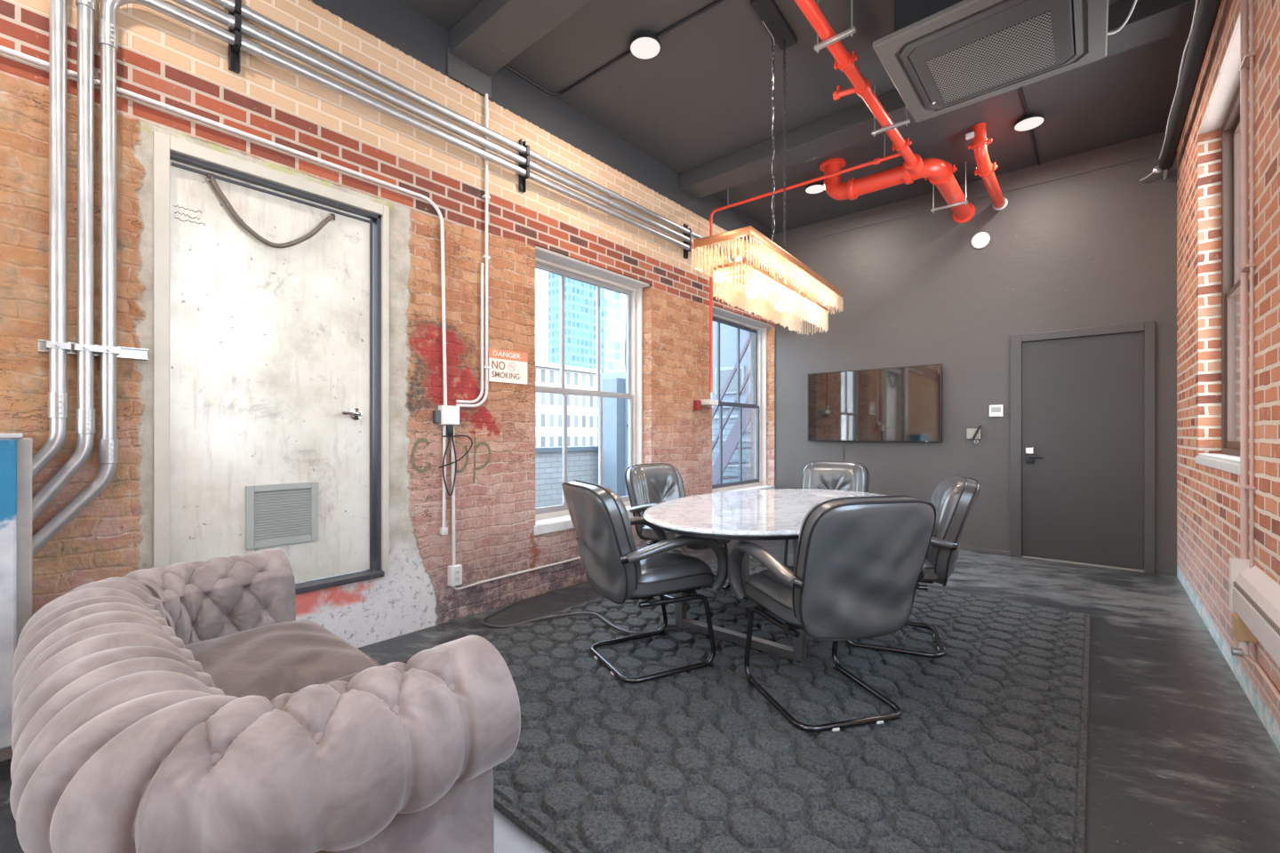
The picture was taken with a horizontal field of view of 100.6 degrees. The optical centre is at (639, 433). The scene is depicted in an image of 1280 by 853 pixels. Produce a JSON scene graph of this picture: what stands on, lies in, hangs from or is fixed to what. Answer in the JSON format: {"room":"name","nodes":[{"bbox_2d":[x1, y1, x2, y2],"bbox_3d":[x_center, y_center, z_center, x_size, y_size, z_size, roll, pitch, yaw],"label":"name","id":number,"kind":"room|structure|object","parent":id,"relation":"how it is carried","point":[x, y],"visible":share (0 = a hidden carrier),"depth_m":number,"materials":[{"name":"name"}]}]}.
{"room":"meeting room","nodes":[
{"label":"meeting room","id":0,"kind":"room"},
{"bbox_2d":[0,0,775,647],"bbox_3d":[-1.491,-0.677,3.210,0.270,3.715,9.543,0,0,41],"label":"wall","id":1,"kind":"structure","parent":0,"point":[161,58],"depth_m":3.11,"materials":[{"name":"brick"}]},
{"bbox_2d":[38,339,148,359],"bbox_3d":[-2.174,-0.338,2.128,0.098,0.045,0.310,0,0,41],"label":"channel","id":2,"kind":"object","parent":1,"relation":"attached to","point":[44,346],"visible":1,"depth_m":2.11,"materials":[{"name":"metal"}]},
{"bbox_2d":[0,45,447,405],"bbox_3d":[-2.252,-0.791,2.079,0.021,1.282,3.234,0,0,41],"label":"conduit","id":3,"kind":"object","parent":1,"relation":"attached to","point":[3,49],"visible":0.97,"depth_m":2.68,"materials":[{"name":"silver metal"}]},
{"bbox_2d":[228,0,241,73],"bbox_3d":[-1.883,-1.893,2.478,0.086,0.375,0.040,0,0,41],"label":"channel","id":4,"kind":"object","parent":1,"relation":"attached to","point":[234,51],"visible":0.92,"depth_m":2.46,"materials":[{"name":"black metal"}]},
{"bbox_2d":[152,130,389,594],"bbox_3d":[-1.803,-0.247,2.699,0.140,2.111,1.005,0,0,41],"label":"door","id":5,"kind":"structure","parent":1,"relation":"in","point":[271,287],"depth_m":2.64,"materials":[{"name":"beige metal"}]},
{"bbox_2d":[245,481,318,550],"bbox_3d":[-1.809,0.408,2.696,0.018,0.310,0.315,0,0,41],"label":"vent","id":6,"kind":"object","parent":5,"relation":"attached to","point":[279,515],"depth_m":2.69,"materials":[{"name":"grey metal"}]},
{"bbox_2d":[32,0,741,557],"bbox_3d":[-0.315,-0.606,4.289,0.060,2.490,6.275,0,0,41],"label":"conduit","id":7,"kind":"object","parent":1,"relation":"attached to","point":[108,27],"visible":0.86,"depth_m":2.14,"materials":[{"name":"silver metal"}]},
{"bbox_2d":[32,0,777,522],"bbox_3d":[-0.315,-0.734,4.290,0.060,2.391,6.273,0,0,41],"label":"conduit","id":8,"kind":"object","parent":1,"relation":"attached to","point":[85,412],"visible":0.88,"depth_m":2.09,"materials":[{"name":"silver metal"}]},
{"bbox_2d":[32,0,778,479],"bbox_3d":[-0.314,-0.876,4.291,0.060,2.263,6.270,0,0,41],"label":"conduit","id":9,"kind":"object","parent":1,"relation":"attached to","point":[58,395],"visible":0.8,"depth_m":2.04,"materials":[{"name":"silver metal"}]},
{"bbox_2d":[439,425,447,535],"bbox_3d":[-1.217,0.287,3.296,0.035,0.675,0.040,0,0,41],"label":"conduit","id":10,"kind":"object","parent":1,"relation":"attached to","point":[443,531],"visible":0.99,"depth_m":3.29,"materials":[{"name":"white metal"}]},
{"bbox_2d":[410,437,491,482],"bbox_3d":[-1.182,0.170,3.363,0.004,0.301,0.555,0,0,41],"label":"spray lettering","id":11,"kind":"object","parent":1,"relation":"attached to","point":[425,440],"visible":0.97,"depth_m":3.42},
{"bbox_2d":[432,405,472,495],"bbox_3d":[-1.169,0.105,3.329,0.065,0.560,0.241,0,0,41],"label":"junction box","id":12,"kind":"object","parent":1,"relation":"attached to","point":[447,415],"visible":1,"depth_m":3.29,"materials":[{"name":"white plastic"}]},
{"bbox_2d":[450,425,455,566],"bbox_3d":[-1.173,0.390,3.340,0.021,0.880,0.031,0,0,41],"label":"conduit","id":13,"kind":"object","parent":1,"relation":"attached to","point":[452,445],"visible":0.9,"depth_m":3.33,"materials":[{"name":"white metal"}]},
{"bbox_2d":[447,564,462,586],"bbox_3d":[-1.163,0.890,3.344,0.054,0.124,0.077,0,0,41],"label":"wall outlet","id":14,"kind":"object","parent":1,"relation":"attached to","point":[454,573],"visible":1,"depth_m":3.32,"materials":[{"name":"white plastic"}]},
{"bbox_2d":[455,569,459,582],"bbox_3d":[-1.144,0.889,3.329,0.002,0.074,0.032,0,0,41],"label":"receptacle","id":15,"kind":"object","parent":14,"relation":"attached to","point":[457,572],"depth_m":3.33,"materials":[{"name":"white plastic"}]},
{"bbox_2d":[447,47,491,98],"bbox_3d":[-1.103,-2.333,3.445,0.014,0.173,0.315,0,0,41],"label":"trim","id":16,"kind":"structure","parent":1,"relation":"attached to","point":[458,69],"depth_m":3.43,"materials":[{"name":"black paint"}]},
{"bbox_2d":[456,263,483,403],"bbox_3d":[-1.095,-0.658,3.432,0.019,0.924,0.194,0,0,41],"label":"conduit","id":17,"kind":"object","parent":1,"relation":"attached to","point":[478,398],"visible":1,"depth_m":3.49,"materials":[{"name":"silver metal"}]},
{"bbox_2d":[456,93,490,407],"bbox_3d":[-1.084,-1.210,3.453,0.034,2.080,0.241,0,0,41],"label":"conduit","id":18,"kind":"object","parent":1,"relation":"attached to","point":[485,196],"visible":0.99,"depth_m":3.51,"materials":[{"name":"silver metal"}]},
{"bbox_2d":[488,347,527,384],"bbox_3d":[-0.907,-0.464,3.674,0.008,0.223,0.317,0,0,41],"label":"warning sign","id":19,"kind":"object","parent":1,"relation":"attached to","point":[507,366],"visible":1,"depth_m":3.67,"materials":[{"name":"white plastic"}]},
{"bbox_2d":[451,557,581,591],"bbox_3d":[-0.659,0.969,3.962,0.017,0.056,1.632,0,0,41],"label":"conduit","id":20,"kind":"object","parent":1,"relation":"attached to","point":[578,558],"visible":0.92,"depth_m":3.69,"materials":[{"name":"white metal"}]},
{"bbox_2d":[448,0,590,76],"bbox_3d":[0.264,-2.460,2.281,3.605,0.150,0.290,0,0,41],"label":"beam","id":21,"kind":"structure","parent":1,"relation":"attached to","point":[492,34],"depth_m":3.16,"materials":[{"name":"black paint"}]},
{"bbox_2d":[519,138,529,192],"bbox_3d":[-0.810,-1.890,3.733,0.086,0.360,0.040,0,0,41],"label":"channel","id":22,"kind":"object","parent":1,"relation":"attached to","point":[522,180],"visible":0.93,"depth_m":3.73,"materials":[{"name":"black metal"}]},
{"bbox_2d":[533,510,633,535],"bbox_3d":[-0.319,0.700,4.364,0.012,0.070,1.380,0,0,41],"label":"window sill","id":23,"kind":"structure","parent":1,"relation":"attached to","point":[548,528],"depth_m":3.98,"materials":[{"name":"white stone"}]},
{"bbox_2d":[535,256,636,525],"bbox_3d":[-0.420,-0.347,4.444,0.245,2.058,1.330,0,0,41],"label":"window","id":24,"kind":"structure","parent":1,"relation":"in","point":[558,513],"depth_m":4.64,"materials":[{"name":"grey paint"}]},
{"bbox_2d":[535,245,649,464],"bbox_3d":[-0.399,-0.359,4.427,0.150,2.038,1.332,0,0,41],"label":"trim","id":25,"kind":"structure","parent":1,"relation":"attached to","point":[540,252],"depth_m":4.92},
{"bbox_2d":[683,223,692,258],"bbox_3d":[0.472,-1.903,5.233,0.086,0.335,0.040,0,0,41],"label":"channel","id":26,"kind":"object","parent":1,"relation":"attached to","point":[685,252],"visible":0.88,"depth_m":5.22,"materials":[{"name":"black metal"}]},
{"bbox_2d":[693,400,701,410],"bbox_3d":[0.582,-0.290,5.389,0.050,0.100,0.070,0,0,41],"label":"alarm box","id":27,"kind":"object","parent":1,"relation":"attached to","point":[697,404],"visible":1,"depth_m":5.37,"materials":[{"name":"red plastic"}]},
{"bbox_2d":[700,392,718,409],"bbox_3d":[0.716,-0.338,5.492,0.120,0.175,0.160,0,0,41],"label":"box","id":28,"kind":"object","parent":1,"relation":"attached to","point":[708,403],"visible":0.97,"depth_m":5.43,"materials":[{"name":"white plastic"}]},
{"bbox_2d":[712,312,773,493],"bbox_3d":[1.139,-0.347,6.268,0.245,2.058,1.440,0,0,41],"label":"window","id":29,"kind":"structure","parent":1,"relation":"in","point":[755,333],"depth_m":6.50,"materials":[{"name":"glass"}]},
{"bbox_2d":[712,305,772,485],"bbox_3d":[1.161,-0.359,6.251,0.150,2.038,1.442,0,0,41],"label":"trim","id":30,"kind":"structure","parent":1,"relation":"attached to","point":[716,310],"depth_m":6.80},
{"bbox_2d":[752,486,775,490],"bbox_3d":[1.230,0.700,6.176,0.012,0.070,1.488,0,0,41],"label":"trim","id":31,"kind":"structure","parent":1,"relation":"attached to","point":[773,487],"depth_m":6.61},
{"bbox_2d":[0,539,1279,852],"bbox_3d":[-0.051,1.280,1.913,4.285,0.200,10.043,0,0,41],"label":"floor","id":32,"kind":"structure","parent":0,"point":[1181,760],"depth_m":2.25,"materials":[{"name":"grey concrete"}]},
{"bbox_2d":[0,433,31,761],"bbox_3d":[-2.459,0.589,1.625,0.313,1.182,0.795,0,0,41],"label":"picture","id":33,"kind":"object","parent":32,"relation":"on","point":[15,451],"visible":0.72,"depth_m":1.80},
{"bbox_2d":[9,548,520,852],"bbox_3d":[-1.108,0.820,1.434,1.725,0.720,0.756,0,0,41],"label":"sofa","id":34,"kind":"object","parent":32,"relation":"on","point":[179,708],"visible":1,"depth_m":0.97,"materials":[{"name":"beige fabric"}]},
{"bbox_2d":[184,620,375,702],"bbox_3d":[-1.190,0.772,1.697,0.676,0.180,0.463,0,0,41],"label":"seat cushion","id":35,"kind":"object","parent":34,"relation":"on","point":[269,660],"depth_m":1.65,"materials":[{"name":"brown fabric"}]},
{"bbox_2d":[292,672,359,694],"bbox_3d":[-0.760,0.772,1.329,0.476,0.180,0.463,0,0,41],"label":"seat cushion","id":36,"kind":"object","parent":34,"relation":"on","point":[346,676],"depth_m":1.52,"materials":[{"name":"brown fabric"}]},
{"bbox_2d":[480,597,719,634],"bbox_3d":[-0.284,1.154,3.226,1.464,0.050,0.463,0,0,23],"label":"power cord","id":37,"kind":"object","parent":32,"relation":"on","point":[516,598],"visible":0.93,"depth_m":3.25,"materials":[{"name":"grey rubber"}]},
{"bbox_2d":[402,557,1091,852],"bbox_3d":[0.750,1.163,2.948,2.658,0.031,3.503,0,0,41],"label":"area rug","id":38,"kind":"object","parent":32,"relation":"on","point":[987,751],"visible":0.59,"depth_m":2.02,"materials":[{"name":"grey carpet"}]},
{"bbox_2d":[561,480,727,683],"bbox_3d":[-0.013,0.691,2.715,0.704,0.918,0.674,0,0,-28],"label":"office chair","id":39,"kind":"object","parent":38,"relation":"on","point":[619,571],"visible":0.98,"depth_m":2.51,"materials":[{"name":"black leather"}]},
{"bbox_2d":[624,463,730,604],"bbox_3d":[0.282,0.691,3.952,0.674,0.918,0.704,0,0,-43],"label":"office chair","id":40,"kind":"object","parent":38,"relation":"on","point":[648,485],"visible":0.42,"depth_m":3.96,"materials":[{"name":"black leather"}]},
{"bbox_2d":[643,488,886,662],"bbox_3d":[0.855,0.786,3.169,1.330,0.736,2.060,0,0,41],"label":"meeting table","id":41,"kind":"object","parent":38,"relation":"on","point":[777,514],"visible":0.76,"depth_m":2.83,"materials":[{"name":"white stone"}]},
{"bbox_2d":[784,460,869,566],"bbox_3d":[1.520,0.691,4.343,0.674,0.918,0.704,0,0,35],"label":"office chair","id":42,"kind":"object","parent":38,"relation":"on","point":[820,475],"visible":0.32,"depth_m":4.48,"materials":[{"name":"black leather"}]},
{"bbox_2d":[727,495,935,732],"bbox_3d":[0.807,0.691,2.264,0.674,0.918,0.704,0,0,-15],"label":"office chair","id":43,"kind":"object","parent":38,"relation":"on","point":[858,569],"visible":1,"depth_m":2.02,"materials":[{"name":"black leather"}]},
{"bbox_2d":[845,475,980,658],"bbox_3d":[1.481,0.691,2.991,0.704,0.918,0.674,0,0,23],"label":"office chair","id":44,"kind":"object","parent":38,"relation":"on","point":[954,499],"visible":0.44,"depth_m":2.70,"materials":[{"name":"black leather"}]},
{"bbox_2d":[400,0,1191,233],"bbox_3d":[-0.116,-2.635,1.837,4.285,0.200,9.843,0,0,41],"label":"ceiling","id":45,"kind":"structure","parent":0,"point":[705,98],"depth_m":3.96,"materials":[{"name":"black paint"}]},
{"bbox_2d":[504,0,725,95],"bbox_3d":[0.115,-2.525,3.362,2.184,0.020,0.494,0,0,25],"label":"conduit","id":46,"kind":"object","parent":45,"relation":"attached to","point":[717,2],"visible":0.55,"depth_m":3.63,"materials":[{"name":"black metal"}]},
{"bbox_2d":[629,33,660,58],"bbox_3d":[0.034,-2.506,3.424,0.200,0.057,0.200,0,0,41],"label":"ceiling light","id":47,"kind":"object","parent":45,"relation":"attached to","point":[642,45],"visible":1,"depth_m":3.40,"materials":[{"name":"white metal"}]},
{"bbox_2d":[691,0,842,327],"bbox_3d":[0.863,-1.626,3.301,0.340,1.816,1.520,0,0,37],"label":"chandelier","id":48,"kind":"object","parent":45,"relation":"hanging from","point":[768,12],"visible":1,"depth_m":3.23,"materials":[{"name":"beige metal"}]},
{"bbox_2d":[805,182,824,193],"bbox_3d":[1.780,-2.506,5.398,0.200,0.057,0.200,0,0,41],"label":"ceiling light","id":49,"kind":"object","parent":45,"relation":"attached to","point":[815,188],"visible":0.92,"depth_m":5.37,"materials":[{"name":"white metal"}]},
{"bbox_2d":[709,0,975,392],"bbox_3d":[0.229,-1.458,3.257,2.113,2.155,7.250,0,0,41],"label":"pipe","id":50,"kind":"object","parent":45,"relation":"hanging from","point":[939,172],"visible":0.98,"depth_m":4.47,"materials":[{"name":"red metal"}]},
{"bbox_2d":[679,0,1199,199],"bbox_3d":[1.839,-2.456,4.124,3.605,0.158,0.280,0,0,41],"label":"beam","id":51,"kind":"structure","parent":45,"relation":"attached to","point":[1150,20],"depth_m":4.23,"materials":[{"name":"black paint"}]},
{"bbox_2d":[872,0,1137,122],"bbox_3d":[2.026,-2.267,2.679,1.367,0.532,0.895,0,0,41],"label":"air conditioner","id":52,"kind":"object","parent":45,"relation":"hanging from","point":[940,57],"visible":1,"depth_m":2.76,"materials":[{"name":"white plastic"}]},
{"bbox_2d":[926,10,1055,103],"bbox_3d":[1.892,-2.003,2.866,0.530,0.002,0.465,0,0,41],"label":"grille","id":53,"kind":"object","parent":52,"relation":"attached to","point":[1026,46],"depth_m":2.84,"materials":[{"name":"grey metal"}]},
{"bbox_2d":[1013,113,1044,131],"bbox_3d":[3.117,-2.506,4.262,0.200,0.057,0.200,0,0,41],"label":"ceiling light","id":54,"kind":"object","parent":45,"relation":"attached to","point":[1032,121],"visible":1,"depth_m":4.24,"materials":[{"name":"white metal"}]},
{"bbox_2d":[1018,87,1039,165],"bbox_3d":[3.174,-2.525,4.332,0.029,0.020,1.730,0,0,41],"label":"conduit","id":55,"kind":"object","parent":45,"relation":"attached to","point":[1021,93],"visible":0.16,"depth_m":4.41,"materials":[{"name":"black metal"}]},
{"bbox_2d":[751,152,1176,575],"bbox_3d":[3.147,-0.777,5.654,4.285,3.915,0.200,0,0,41],"label":"wall","id":56,"kind":"structure","parent":0,"point":[1097,248],"depth_m":5.30,"materials":[{"name":"grey paint"}]},
{"bbox_2d":[808,363,942,461],"bbox_3d":[2.580,-0.071,5.960,1.430,1.303,0.074,0,0,41],"label":"television","id":57,"kind":"object","parent":56,"relation":"attached to","point":[904,404],"visible":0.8,"depth_m":5.87,"materials":[{"name":"black plastic"}]},
{"bbox_2d":[774,130,1165,247],"bbox_3d":[3.078,-2.442,5.574,3.605,0.185,0.012,0,0,41],"label":"ceiling beam","id":58,"kind":"structure","parent":56,"relation":"attached to","point":[1148,146],"depth_m":5.15,"materials":[{"name":"grey paint"}]},
{"bbox_2d":[966,424,982,443],"bbox_3d":[3.341,0.004,5.314,0.133,0.182,0.067,0,0,41],"label":"box","id":59,"kind":"object","parent":56,"relation":"attached to","point":[971,433],"visible":1,"depth_m":5.30,"materials":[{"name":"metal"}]},
{"bbox_2d":[971,232,990,248],"bbox_3d":[3.392,-1.928,5.296,0.160,0.160,0.024,0,0,41],"label":"light","id":60,"kind":"object","parent":56,"relation":"attached to","point":[980,240],"visible":1,"depth_m":5.28,"materials":[{"name":"white plastic"}]},
{"bbox_2d":[959,545,1010,556],"bbox_3d":[2.637,1.157,5.939,2.480,0.045,0.030,0,0,41],"label":"baseboard","id":61,"kind":"structure","parent":56,"relation":"attached to","point":[961,548],"depth_m":5.26,"materials":[{"name":"grey paint"}]},
{"bbox_2d":[965,122,1007,210],"bbox_3d":[3.135,-2.364,4.773,0.193,0.351,1.169,0,0,41],"label":"pipe","id":62,"kind":"object","parent":56,"relation":"attached to","point":[986,169],"visible":1,"depth_m":4.44,"materials":[{"name":"red metal"}]},
{"bbox_2d":[989,404,1003,416],"bbox_3d":[3.491,-0.226,5.211,0.116,0.117,0.029,0,0,41],"label":"thermostat","id":63,"kind":"object","parent":56,"relation":"attached to","point":[995,411],"visible":1,"depth_m":5.20,"materials":[{"name":"white plastic"}]},
{"bbox_2d":[1010,320,1155,574],"bbox_3d":[3.943,0.115,4.788,1.006,2.130,0.087,0,0,41],"label":"door","id":64,"kind":"structure","parent":56,"relation":"in","point":[1083,409],"depth_m":4.77,"materials":[{"name":"grey paint"}]},
{"bbox_2d":[1176,0,1279,752],"bbox_3d":[1.443,-0.677,0.702,0.240,3.715,9.543,0,0,41],"label":"wall","id":65,"kind":"structure","parent":0,"point":[1208,499],"depth_m":2.99,"materials":[{"name":"brick"}]},
{"bbox_2d":[1139,0,1221,181],"bbox_3d":[1.828,-2.179,1.534,0.200,0.137,7.707,0,0,41],"label":"insulated pipe","id":66,"kind":"object","parent":65,"relation":"attached to","point":[1205,12],"visible":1,"depth_m":3.24,"materials":[{"name":"black plastic"}]},
{"bbox_2d":[1195,456,1239,475],"bbox_3d":[3.273,0.170,2.905,0.180,0.050,1.510,0,0,41],"label":"window sill","id":67,"kind":"structure","parent":65,"relation":"attached to","point":[1228,467],"depth_m":2.85,"materials":[{"name":"white stone"}]},
{"bbox_2d":[1198,86,1239,464],"bbox_3d":[3.288,-0.914,2.906,0.180,2.132,1.450,0,0,41],"label":"window","id":68,"kind":"structure","parent":65,"relation":"in","point":[1230,131],"depth_m":3.37,"materials":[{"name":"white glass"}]},
{"bbox_2d":[1199,18,1239,134],"bbox_3d":[3.289,-1.985,2.905,0.176,0.014,1.470,0,0,41],"label":"trim","id":69,"kind":"structure","parent":65,"relation":"attached to","point":[1228,84],"depth_m":3.06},
{"bbox_2d":[1232,613,1257,643],"bbox_3d":[2.591,0.832,2.278,0.062,0.096,0.090,0,0,41],"label":"board","id":70,"kind":"object","parent":65,"relation":"attached to","point":[1240,631],"visible":0.71,"depth_m":2.25,"materials":[{"name":"beige wood"}]},
{"bbox_2d":[1239,0,1255,568],"bbox_3d":[2.645,-0.958,2.317,0.031,3.155,0.130,0,0,41],"label":"riser pipe","id":71,"kind":"object","parent":65,"relation":"attached to","point":[1246,60],"visible":0.96,"depth_m":2.34,"materials":[{"name":"metal"}]},
{"bbox_2d":[1228,557,1279,667],"bbox_3d":[1.901,0.666,1.473,0.066,0.233,2.310,0,0,41],"label":"baseboard heater","id":72,"kind":"object","parent":65,"relation":"attached to","point":[1253,595],"visible":0.91,"depth_m":2.06,"materials":[{"name":"beige metal"}]},
{"bbox_2d":[1231,640,1279,703],"bbox_3d":[1.873,0.925,1.447,0.072,0.088,2.234,0,0,41],"label":"pipe","id":73,"kind":"object","parent":65,"relation":"attached to","point":[1243,652],"visible":0.91,"depth_m":2.21,"materials":[{"name":"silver metal"}]},
{"label":"outside","id":74,"kind":"structure","parent":0,"visible":0},
{"bbox_2d":[548,272,621,374],"bbox_3d":[-13.160,-16.320,133.258,7.000,115.000,19.500,0,0,41],"label":"glass tower","id":75,"kind":"structure","parent":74,"point":[580,297],"depth_m":127.78,"materials":[{"name":"teal glass"}]},
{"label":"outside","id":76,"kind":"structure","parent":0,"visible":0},
{"bbox_2d":[535,360,601,447],"bbox_3d":[-23.060,15.880,54.569,20.600,50.600,33.400,0,0,41],"label":"office block","id":77,"kind":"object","parent":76,"point":[582,411],"visible":0.12,"depth_m":57.19,"materials":[{"name":"stone"}]},
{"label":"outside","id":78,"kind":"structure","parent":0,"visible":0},
{"bbox_3d":[-12.292,1.590,36.816,59.640,0.180,80.000,0,0,41],"label":"deck","id":79,"kind":"object","parent":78,"visible":0},
{"bbox_2d":[535,446,598,508],"bbox_3d":[-5.537,0.880,6.041,0.420,1.240,13.990,0,0,41],"label":"wall","id":80,"kind":"structure","parent":79,"relation":"on","point":[582,461],"depth_m":10.40,"materials":[{"name":"brick"}]},
{"bbox_2d":[600,320,751,496],"bbox_3d":[3.159,-3.160,10.290,7.400,9.320,4.250,0,0,41],"label":"building","id":81,"kind":"structure","parent":79,"relation":"on","point":[615,411],"depth_m":9.31,"materials":[{"name":"blue"}]},
{"bbox_2d":[712,336,751,484],"bbox_3d":[1.549,-0.290,8.509,2.106,3.682,0.550,0,0,41],"label":"fire escape","id":82,"kind":"object","parent":81,"relation":"attached to","point":[731,444],"visible":0.27,"depth_m":8.27,"materials":[{"name":"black metal"}]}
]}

